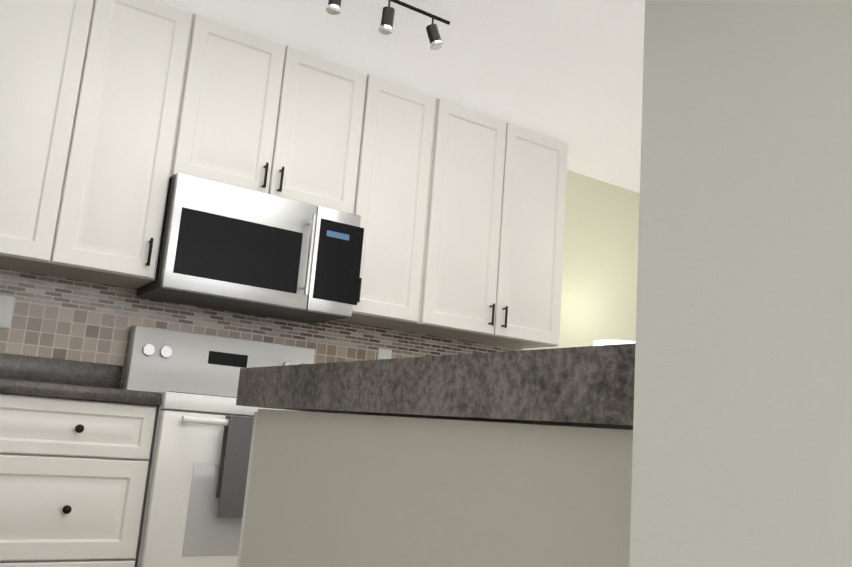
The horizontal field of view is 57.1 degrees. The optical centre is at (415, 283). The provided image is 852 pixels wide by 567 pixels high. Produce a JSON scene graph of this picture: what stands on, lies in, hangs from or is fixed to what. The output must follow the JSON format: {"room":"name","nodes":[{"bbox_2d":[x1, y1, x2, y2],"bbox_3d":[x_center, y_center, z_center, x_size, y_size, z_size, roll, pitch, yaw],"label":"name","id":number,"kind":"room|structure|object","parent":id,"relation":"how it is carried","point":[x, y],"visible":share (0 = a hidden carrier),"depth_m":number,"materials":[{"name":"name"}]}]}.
{"room":"kitchen","nodes":[
{"label":"kitchen","id":0,"kind":"room"},
{"bbox_2d":[16,170,639,402],"bbox_3d":[0.423,0.463,4.046,7.500,2.360,0.120,11,-12,-31],"label":"wall","id":1,"kind":"structure","parent":0,"point":[599,269],"depth_m":4.42,"materials":[{"name":"green paint"}]},
{"bbox_2d":[0,295,14,328],"bbox_3d":[-1.475,0.099,2.783,0.072,0.115,0.008,11,-12,-31],"label":"electrical outlet plate","id":2,"kind":"object","parent":1,"relation":"attached to","point":[6,306],"visible":1,"depth_m":2.79,"materials":[{"name":"white plastic"}]},
{"bbox_2d":[0,0,99,279],"bbox_3d":[-1.580,-0.628,2.638,0.759,1.046,0.315,11,-12,-31],"label":"upper cabinet","id":3,"kind":"object","parent":1,"relation":"attached to","point":[46,45],"depth_m":2.64,"materials":[{"name":"white wood"}]},
{"bbox_2d":[0,352,123,387],"bbox_3d":[-1.044,0.379,3.026,3.704,0.100,0.019,11,-12,-31],"label":"backsplash","id":4,"kind":"structure","parent":1,"relation":"attached to","point":[12,364],"depth_m":2.86,"materials":[{"name":"grey stone"}]},
{"bbox_2d":[44,0,199,291],"bbox_3d":[-1.115,-0.537,2.925,0.348,1.046,0.315,11,-12,-31],"label":"upper cabinet","id":5,"kind":"object","parent":1,"relation":"attached to","point":[116,116],"depth_m":2.80,"materials":[{"name":"white wood"}]},
{"bbox_2d":[176,16,371,214],"bbox_3d":[-0.635,-0.637,3.247,0.760,0.656,0.315,11,-12,-31],"label":"upper cabinet","id":6,"kind":"object","parent":1,"relation":"attached to","point":[262,114],"depth_m":3.11,"materials":[{"name":"white wood"}]},
{"bbox_2d":[136,172,363,323],"bbox_3d":[-0.636,-0.113,3.099,0.765,0.419,0.424,11,-12,-31],"label":"microwave","id":7,"kind":"object","parent":6,"relation":"attached to","point":[228,247],"visible":0.98,"depth_m":2.94,"materials":[{"name":"grey metal"}]},
{"bbox_2d":[320,75,443,331],"bbox_3d":[-0.178,-0.353,3.503,0.365,1.046,0.315,11,-12,-31],"label":"upper cabinet","id":8,"kind":"object","parent":1,"relation":"attached to","point":[398,194],"depth_m":3.39,"materials":[{"name":"white wood"}]},
{"bbox_2d":[377,348,391,359],"bbox_3d":[-0.146,0.359,3.602,0.072,0.115,0.008,11,-12,-31],"label":"electrical outlet plate","id":9,"kind":"object","parent":1,"relation":"attached to","point":[384,353],"visible":0.35,"depth_m":3.60,"materials":[{"name":"white plastic"}]},
{"bbox_2d":[396,100,567,351],"bbox_3d":[0.315,-0.257,3.806,0.808,1.046,0.315,11,-12,-31],"label":"upper cabinet","id":10,"kind":"object","parent":1,"relation":"attached to","point":[495,266],"depth_m":3.67,"materials":[{"name":"white wood"}]},
{"bbox_3d":[1.000,0.738,3.913,0.512,0.003,0.300,11,-12,-31],"label":"placemat","id":11,"kind":"object","parent":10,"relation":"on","visible":0},
{"bbox_2d":[593,340,635,345],"bbox_3d":[1.012,0.521,3.962,0.238,0.442,0.238,11,-12,-31],"label":"table lamp","id":12,"kind":"object","parent":11,"relation":"on","point":[604,342],"visible":0.19,"depth_m":3.90,"materials":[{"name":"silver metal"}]},
{"bbox_2d":[157,0,644,192],"bbox_3d":[2.234,-1.102,1.605,7.500,0.100,6.500,11,-12,-31],"label":"ceiling","id":13,"kind":"structure","parent":0,"point":[570,72],"depth_m":3.15,"materials":[{"name":"white paint"}]},
{"bbox_2d":[326,0,449,49],"bbox_3d":[-0.173,-0.963,2.626,0.700,0.177,0.093,11,-12,-31],"label":"spotlight","id":14,"kind":"object","parent":13,"relation":"attached to","point":[333,7],"visible":1,"depth_m":2.69,"materials":[{"name":"black metal"}]},
{"bbox_3d":[2.040,1.308,1.154,7.500,0.100,6.500,11,-12,-31],"label":"floor","id":15,"kind":"structure","parent":0,"visible":0},
{"bbox_2d":[0,392,156,566],"bbox_3d":[-1.355,0.777,2.420,0.830,0.868,0.605,11,-12,-31],"label":"base cabinet","id":16,"kind":"object","parent":15,"relation":"on","point":[73,473],"depth_m":2.31,"materials":[{"name":"white wood"}]},
{"bbox_2d":[0,376,160,407],"bbox_3d":[-1.703,0.253,2.255,1.757,0.040,0.626,11,-12,-31],"label":"countertop","id":17,"kind":"structure","parent":16,"relation":"on","point":[13,387],"depth_m":2.33,"materials":[{"name":"grey stone"}]},
{"bbox_2d":[122,325,314,566],"bbox_3d":[-0.642,0.756,2.809,0.751,1.165,0.696,11,-12,-31],"label":"range","id":18,"kind":"object","parent":15,"relation":"on","point":[193,505],"visible":0.54,"depth_m":2.48,"materials":[{"name":"white metal"}]},
{"bbox_2d":[564,0,851,566],"bbox_3d":[1.037,0.557,0.707,2.245,1.050,0.180,11,-12,-31],"label":"wall","id":19,"kind":"structure","parent":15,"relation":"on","point":[704,420],"depth_m":0.24,"materials":[{"name":"white paint"},{"name":"dark slate laminate"}]},
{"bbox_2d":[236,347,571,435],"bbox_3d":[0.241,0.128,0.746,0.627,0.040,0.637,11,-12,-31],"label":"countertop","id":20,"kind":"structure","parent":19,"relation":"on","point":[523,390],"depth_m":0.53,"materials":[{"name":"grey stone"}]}
]}

